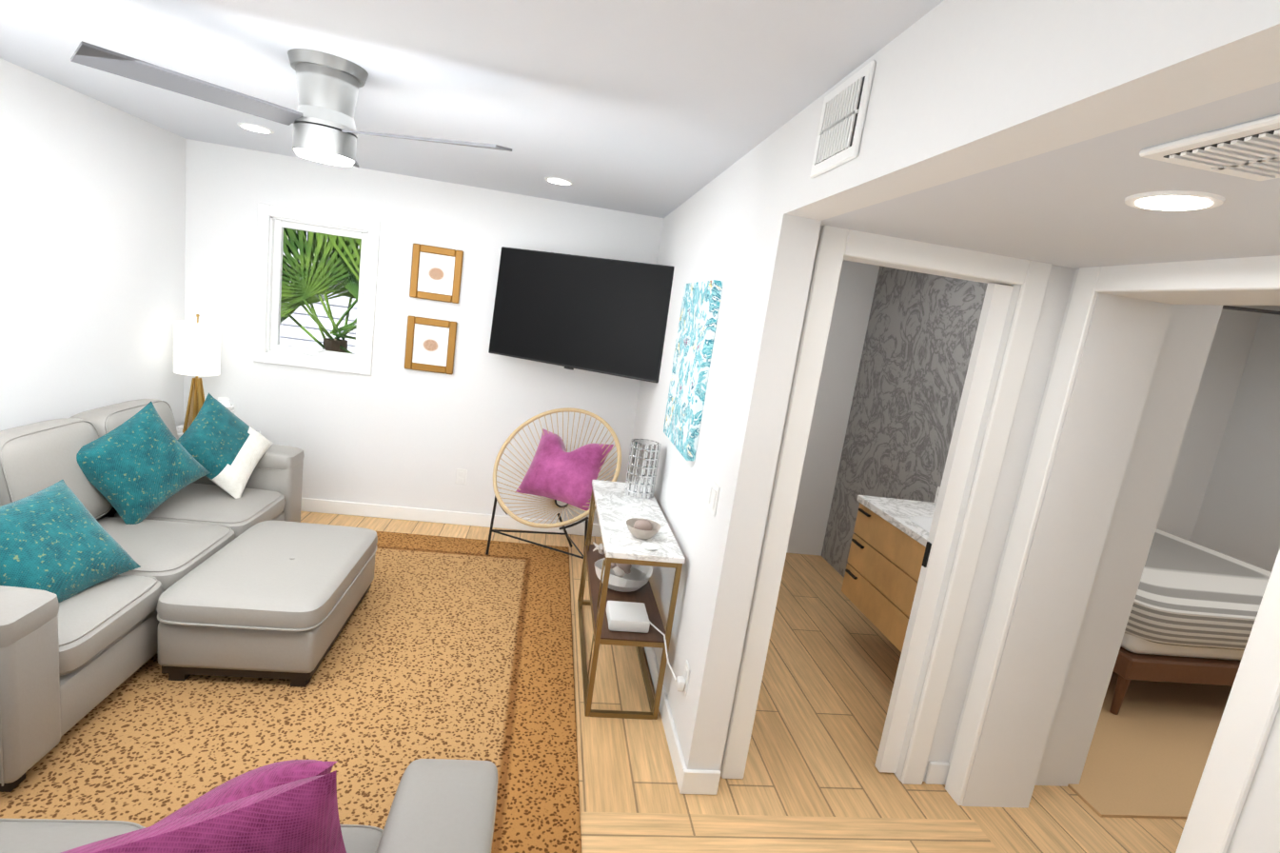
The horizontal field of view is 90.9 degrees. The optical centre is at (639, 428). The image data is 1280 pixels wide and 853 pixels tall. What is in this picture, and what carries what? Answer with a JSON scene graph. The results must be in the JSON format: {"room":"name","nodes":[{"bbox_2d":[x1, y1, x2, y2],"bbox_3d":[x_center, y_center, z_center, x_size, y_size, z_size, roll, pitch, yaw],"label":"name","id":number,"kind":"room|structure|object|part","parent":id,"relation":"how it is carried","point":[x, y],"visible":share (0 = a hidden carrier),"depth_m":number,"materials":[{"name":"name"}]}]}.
{"room":"living room","nodes":[
{"label":"living room","id":0,"kind":"room"},
{"bbox_2d":[0,58,186,431],"bbox_3d":[-2.718,-0.119,1.046,0.110,2.620,6.600,7,10,-9],"label":"wall","id":1,"kind":"structure","parent":0,"point":[92,221],"depth_m":3.30,"materials":[{"name":"paint"}]},
{"bbox_2d":[0,0,1279,269],"bbox_3d":[1.553,-0.736,1.538,8.510,0.570,6.720,7,10,-9],"label":"ceiling","id":2,"kind":"structure","parent":0,"point":[660,108],"depth_m":1.91,"materials":[{"name":"paint"}]},
{"bbox_2d":[236,122,274,133],"bbox_3d":[-2.075,-1.618,3.401,0.170,0.008,0.170,7,10,-9],"label":"recessed light","id":3,"kind":"object","parent":2,"relation":"in","point":[255,128],"visible":0.9,"depth_m":3.38,"materials":[{"name":"white plastic"}]},
{"bbox_2d":[70,40,511,168],"bbox_3d":[-1.042,-1.108,2.280,1.182,0.312,1.160,7,10,-9],"label":"ceiling fan","id":4,"kind":"object","parent":2,"relation":"hanging from","point":[321,118],"visible":1,"depth_m":2.10,"materials":[{"name":"silver metal"}]},
{"bbox_2d":[544,177,573,185],"bbox_3d":[-0.473,-1.441,3.677,0.170,0.008,0.170,7,10,-9],"label":"recessed light","id":5,"kind":"object","parent":2,"relation":"in","point":[559,181],"visible":0.96,"depth_m":3.65,"materials":[{"name":"white plastic"}]},
{"bbox_2d":[1124,190,1225,211],"bbox_3d":[1.078,-0.458,1.275,0.160,0.008,0.160,7,10,-9],"label":"recessed light","id":6,"kind":"object","parent":2,"relation":"in","point":[1174,201],"visible":0.98,"depth_m":1.25,"materials":[{"name":"white plastic"}]},
{"bbox_2d":[1139,113,1279,180],"bbox_3d":[0.950,-0.396,0.870,0.240,0.018,0.360,7,10,-9],"label":"ceiling vent","id":7,"kind":"object","parent":2,"relation":"in","point":[1250,149],"visible":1,"depth_m":0.95,"materials":[{"name":"white metal"}]},
{"bbox_2d":[1222,305,1279,315],"bbox_3d":[4.629,-0.798,4.002,1.658,0.280,1.436,7,10,-9],"label":"fan","id":8,"kind":"object","parent":2,"relation":"hanging from","point":[1250,309],"visible":0.44,"depth_m":4.33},
{"bbox_2d":[183,138,1263,555],"bbox_3d":[0.983,-0.311,4.945,8.510,2.620,0.120,7,10,-9],"label":"wall","id":9,"kind":"structure","parent":0,"point":[389,430],"depth_m":4.54,"materials":[{"name":"paint"}]},
{"bbox_2d":[253,202,380,374],"bbox_3d":[-2.228,-0.945,4.378,0.774,1.057,0.120,7,10,-9],"label":"window","id":10,"kind":"structure","parent":9,"relation":"in","point":[268,215],"depth_m":4.33,"materials":[{"name":"white wood"}]},
{"bbox_3d":[-2.228,-0.945,4.378,0.606,0.889,0.069,7,10,-9],"label":"window sash","id":11,"kind":"part","parent":10,"relation":"part of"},
{"bbox_2d":[404,315,457,374],"bbox_3d":[-1.491,-0.592,4.488,0.337,0.376,0.029,7,10,-9],"label":"framed picture","id":12,"kind":"object","parent":9,"relation":"attached to","point":[430,344],"visible":1,"depth_m":4.48,"materials":[{"name":"white paper"}]},
{"bbox_2d":[409,243,463,303],"bbox_3d":[-1.421,-1.078,4.398,0.337,0.366,0.029,7,10,-9],"label":"framed picture","id":13,"kind":"object","parent":9,"relation":"attached to","point":[436,273],"visible":0.98,"depth_m":4.39,"materials":[{"name":"white paper"}]},
{"bbox_2d":[300,497,601,536],"bbox_3d":[-1.693,0.643,4.718,3.120,0.100,0.020,7,10,-9],"label":"baseboard","id":14,"kind":"structure","parent":9,"relation":"attached to","point":[310,504],"depth_m":4.73,"materials":[{"name":"white wood"}]},
{"bbox_2d":[455,468,467,484],"bbox_3d":[-1.337,0.361,4.713,0.075,0.120,0.009,7,10,-9],"label":"outlet","id":15,"kind":"object","parent":9,"relation":"attached to","point":[461,476],"visible":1,"depth_m":4.71,"materials":[{"name":"white plastic"}]},
{"bbox_2d":[821,265,987,577],"bbox_3d":[1.885,0.036,3.816,0.100,2.600,2.440,7,10,-9],"label":"wallpaper","id":16,"kind":"structure","parent":9,"relation":"attached to","point":[917,345],"depth_m":4.29,"materials":[{"name":"paper"}]},
{"bbox_2d":[841,486,940,651],"bbox_3d":[1.576,0.726,3.247,0.518,0.816,1.120,7,10,-9],"label":"bathroom vanity","id":17,"kind":"object","parent":16,"relation":"attached to","point":[885,557],"visible":0.27,"depth_m":3.40,"materials":[{"name":"brown wood"}]},
{"bbox_2d":[300,511,1186,852],"bbox_3d":[1.214,1.662,1.996,8.600,0.102,6.750,7,10,-9],"label":"floor","id":18,"kind":"structure","parent":0,"point":[834,654],"depth_m":2.59,"materials":[{"name":"brown wood"}]},
{"bbox_2d":[176,424,260,434],"bbox_3d":[-2.902,0.317,4.217,0.480,0.580,0.440,7,10,-9],"label":"side table","id":19,"kind":"object","parent":18,"relation":"on","point":[179,428],"visible":0.02,"depth_m":4.18,"materials":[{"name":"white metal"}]},
{"bbox_2d":[173,314,220,433],"bbox_3d":[-2.878,-0.353,4.094,0.250,0.774,0.250,7,10,-9],"label":"table lamp","id":20,"kind":"object","parent":19,"relation":"on","point":[197,348],"visible":0.77,"depth_m":3.99,"materials":[{"name":"white fabric"}]},
{"bbox_2d":[217,396,235,413],"bbox_3d":[-2.720,-0.070,4.111,0.126,0.260,0.126,7,10,-9],"label":"ribbed vase","id":21,"kind":"object","parent":19,"relation":"on","point":[226,403],"visible":0.21,"depth_m":4.08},
{"bbox_2d":[0,758,497,852],"bbox_3d":[-1.065,0.989,1.028,1.544,0.927,1.059,7,10,-9],"label":"loveseat","id":22,"kind":"object","parent":18,"relation":"on","point":[441,805],"visible":1,"depth_m":1.26,"materials":[{"name":"grey fabric"}]},
{"bbox_2d":[0,531,581,852],"bbox_3d":[-1.545,1.054,2.851,2.500,0.012,3.250,7,10,-9],"label":"rug","id":23,"kind":"object","parent":18,"relation":"on","point":[450,648],"visible":0.54,"depth_m":2.54,"materials":[{"name":"carpet"}]},
{"bbox_2d":[0,393,377,791],"bbox_3d":[-2.157,0.450,2.916,1.632,0.972,2.254,7,10,-9],"label":"sofa","id":24,"kind":"object","parent":23,"relation":"on","point":[135,535],"visible":1,"depth_m":2.62,"materials":[{"name":"grey fabric"}]},
{"bbox_2d":[485,407,621,558],"bbox_3d":[-0.580,0.404,4.212,0.818,1.048,0.697,7,10,-9],"label":"chair","id":25,"kind":"object","parent":23,"relation":"on","point":[556,471],"visible":0.92,"depth_m":4.21,"materials":[{"name":"beige wicker"}]},
{"bbox_2d":[514,428,614,512],"bbox_3d":[-0.513,0.274,4.286,0.626,0.414,0.520,7,10,-9],"label":"pillow","id":26,"kind":"object","parent":25,"relation":"on","point":[554,472],"depth_m":4.20,"materials":[{"name":"pink fabric"}]},
{"bbox_2d":[577,438,685,719],"bbox_3d":[-0.063,0.672,3.113,0.337,1.073,1.276,7,10,-9],"label":"console","id":27,"kind":"object","parent":18,"relation":"on","point":[638,539],"visible":1,"depth_m":2.92,"materials":[{"name":"white stone"}]},
{"bbox_2d":[593,552,652,591],"bbox_3d":[-0.087,0.730,3.206,0.300,0.163,0.300,7,10,-9],"label":"bowl","id":28,"kind":"object","parent":27,"relation":"on","point":[622,577],"depth_m":3.17,"materials":[{"name":"white ceramic"}]},
{"bbox_2d":[623,438,661,499],"bbox_3d":[0.013,0.221,3.466,0.168,0.299,0.168,7,10,-9],"label":"vase","id":29,"kind":"object","parent":27,"relation":"on","point":[643,458],"depth_m":3.41,"materials":[{"name":"clear glass"}]},
{"bbox_2d":[625,517,661,551],"bbox_3d":[0.019,0.458,2.789,0.160,0.081,0.250,7,10,-9],"label":"bowl","id":30,"kind":"object","parent":27,"relation":"on","point":[641,534],"depth_m":2.79,"materials":[{"name":"white ceramic"}]},
{"bbox_2d":[1067,670,1232,818],"bbox_3d":[3.330,1.510,4.149,3.270,0.012,2.700,7,10,-9],"label":"bedroom rug","id":31,"kind":"object","parent":18,"relation":"on","point":[1152,742],"visible":0.2,"depth_m":3.10,"materials":[{"name":"carpet"}]},
{"bbox_2d":[1109,528,1271,714],"bbox_3d":[3.260,0.932,4.305,1.720,1.038,2.030,7,10,-9],"label":"bed","id":32,"kind":"object","parent":31,"relation":"on","point":[1193,612],"visible":0.25,"depth_m":3.34,"materials":[{"name":"white fabric"}]},
{"bbox_2d":[632,0,1279,770],"bbox_3d":[0.494,0.248,1.538,0.130,2.620,6.600,7,10,-9],"label":"wall","id":33,"kind":"structure","parent":0,"point":[962,88],"depth_m":1.87,"materials":[{"name":"paint"}]},
{"bbox_2d":[488,246,674,383],"bbox_3d":[-0.410,-0.754,4.135,1.140,0.737,0.652,7,10,-9],"label":"television","id":34,"kind":"object","parent":33,"relation":"attached to","point":[594,314],"visible":0.96,"depth_m":4.10,"materials":[{"name":"black plastic"}]},
{"bbox_2d":[643,646,704,793],"bbox_3d":[0.014,1.081,3.663,0.046,0.100,2.636,7,10,-9],"label":"baseboard","id":35,"kind":"structure","parent":33,"relation":"attached to","point":[698,781],"depth_m":2.56,"materials":[{"name":"white wood"}]},
{"bbox_2d":[675,659,689,695],"bbox_3d":[0.171,1.003,2.537,0.035,0.120,0.075,7,10,-9],"label":"outlet","id":36,"kind":"object","parent":33,"relation":"attached to","point":[681,682],"visible":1,"depth_m":2.52,"materials":[{"name":"white plastic"}]},
{"bbox_2d":[663,279,723,461],"bbox_3d":[0.239,-0.303,3.046,0.039,0.790,0.643,7,10,-9],"label":"canvas art","id":37,"kind":"object","parent":33,"relation":"attached to","point":[693,352],"visible":1,"depth_m":2.90,"materials":[{"name":"blue fabric"}]},
{"bbox_2d":[705,476,720,516],"bbox_3d":[0.280,0.264,2.455,0.010,0.120,0.150,7,10,-9],"label":"switch plate","id":38,"kind":"object","parent":33,"relation":"attached to","point":[712,496],"visible":1,"depth_m":2.43,"materials":[{"name":"white plastic"}]},
{"bbox_2d":[809,59,876,177],"bbox_3d":[0.521,-0.795,1.649,0.018,0.220,0.280,7,10,-9],"label":"air vent","id":39,"kind":"object","parent":33,"relation":"in","point":[842,122],"visible":0.98,"depth_m":1.61,"materials":[{"name":"white metal"}]},
{"bbox_2d":[720,225,1222,786],"bbox_3d":[1.275,0.200,2.458,1.670,2.600,0.110,7,10,-9],"label":"wall","id":40,"kind":"structure","parent":0,"point":[1191,330],"depth_m":2.50,"materials":[{"name":"paint"}]},
{"bbox_2d":[720,225,1052,784],"bbox_3d":[0.897,0.399,2.382,0.870,2.135,0.020,7,10,-9],"label":"door frame","id":41,"kind":"structure","parent":40,"relation":"attached to","point":[835,243],"depth_m":2.32,"materials":[{"name":"white wood"}]},
{"bbox_2d":[874,283,1013,772],"bbox_3d":[1.182,0.461,2.499,0.082,2.030,0.040,7,10,-9],"label":"sliding door","id":42,"kind":"structure","parent":40,"relation":"attached to","point":[981,364],"depth_m":2.46,"materials":[{"name":"white wood"}]},
{"bbox_2d":[945,269,1279,852],"bbox_3d":[1.854,0.627,0.589,0.300,2.600,4.060,7,10,-9],"label":"wall","id":43,"kind":"structure","parent":0,"point":[1118,359],"depth_m":2.15,"materials":[{"name":"paint"}]},
{"bbox_2d":[945,255,1279,852],"bbox_3d":[1.486,0.555,1.980,0.020,2.140,0.944,7,10,-9],"label":"door frame","id":44,"kind":"structure","parent":43,"relation":"attached to","point":[1234,755],"depth_m":1.84,"materials":[{"name":"white wood"}]},
{"bbox_2d":[1190,305,1279,571],"bbox_3d":[5.530,0.824,2.362,0.100,2.600,6.500,7,10,-9],"label":"wall","id":45,"kind":"structure","parent":0,"point":[1238,517],"depth_m":5.26,"materials":[{"name":"paint"}]},
{"label":"outside","id":46,"kind":"structure","parent":0,"visible":0},
{"bbox_3d":[-2.978,-0.023,10.675,20.000,0.100,11.850,7,10,-9],"label":"ground","id":47,"kind":"structure","parent":46,"visible":0},
{"bbox_2d":[279,231,359,354],"bbox_3d":[-2.034,-3.188,10.194,15.000,6.500,0.375,7,10,-9],"label":"house","id":48,"kind":"structure","parent":47,"relation":"on","point":[290,332],"depth_m":9.97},
{"bbox_2d":[280,227,361,353],"bbox_3d":[-2.432,-0.830,5.690,3.190,3.415,1.332,7,10,-9],"label":"palm tree","id":49,"kind":"object","parent":47,"relation":"on","point":[324,262],"depth_m":5.49,"materials":[{"name":"green plant"}]}
]}

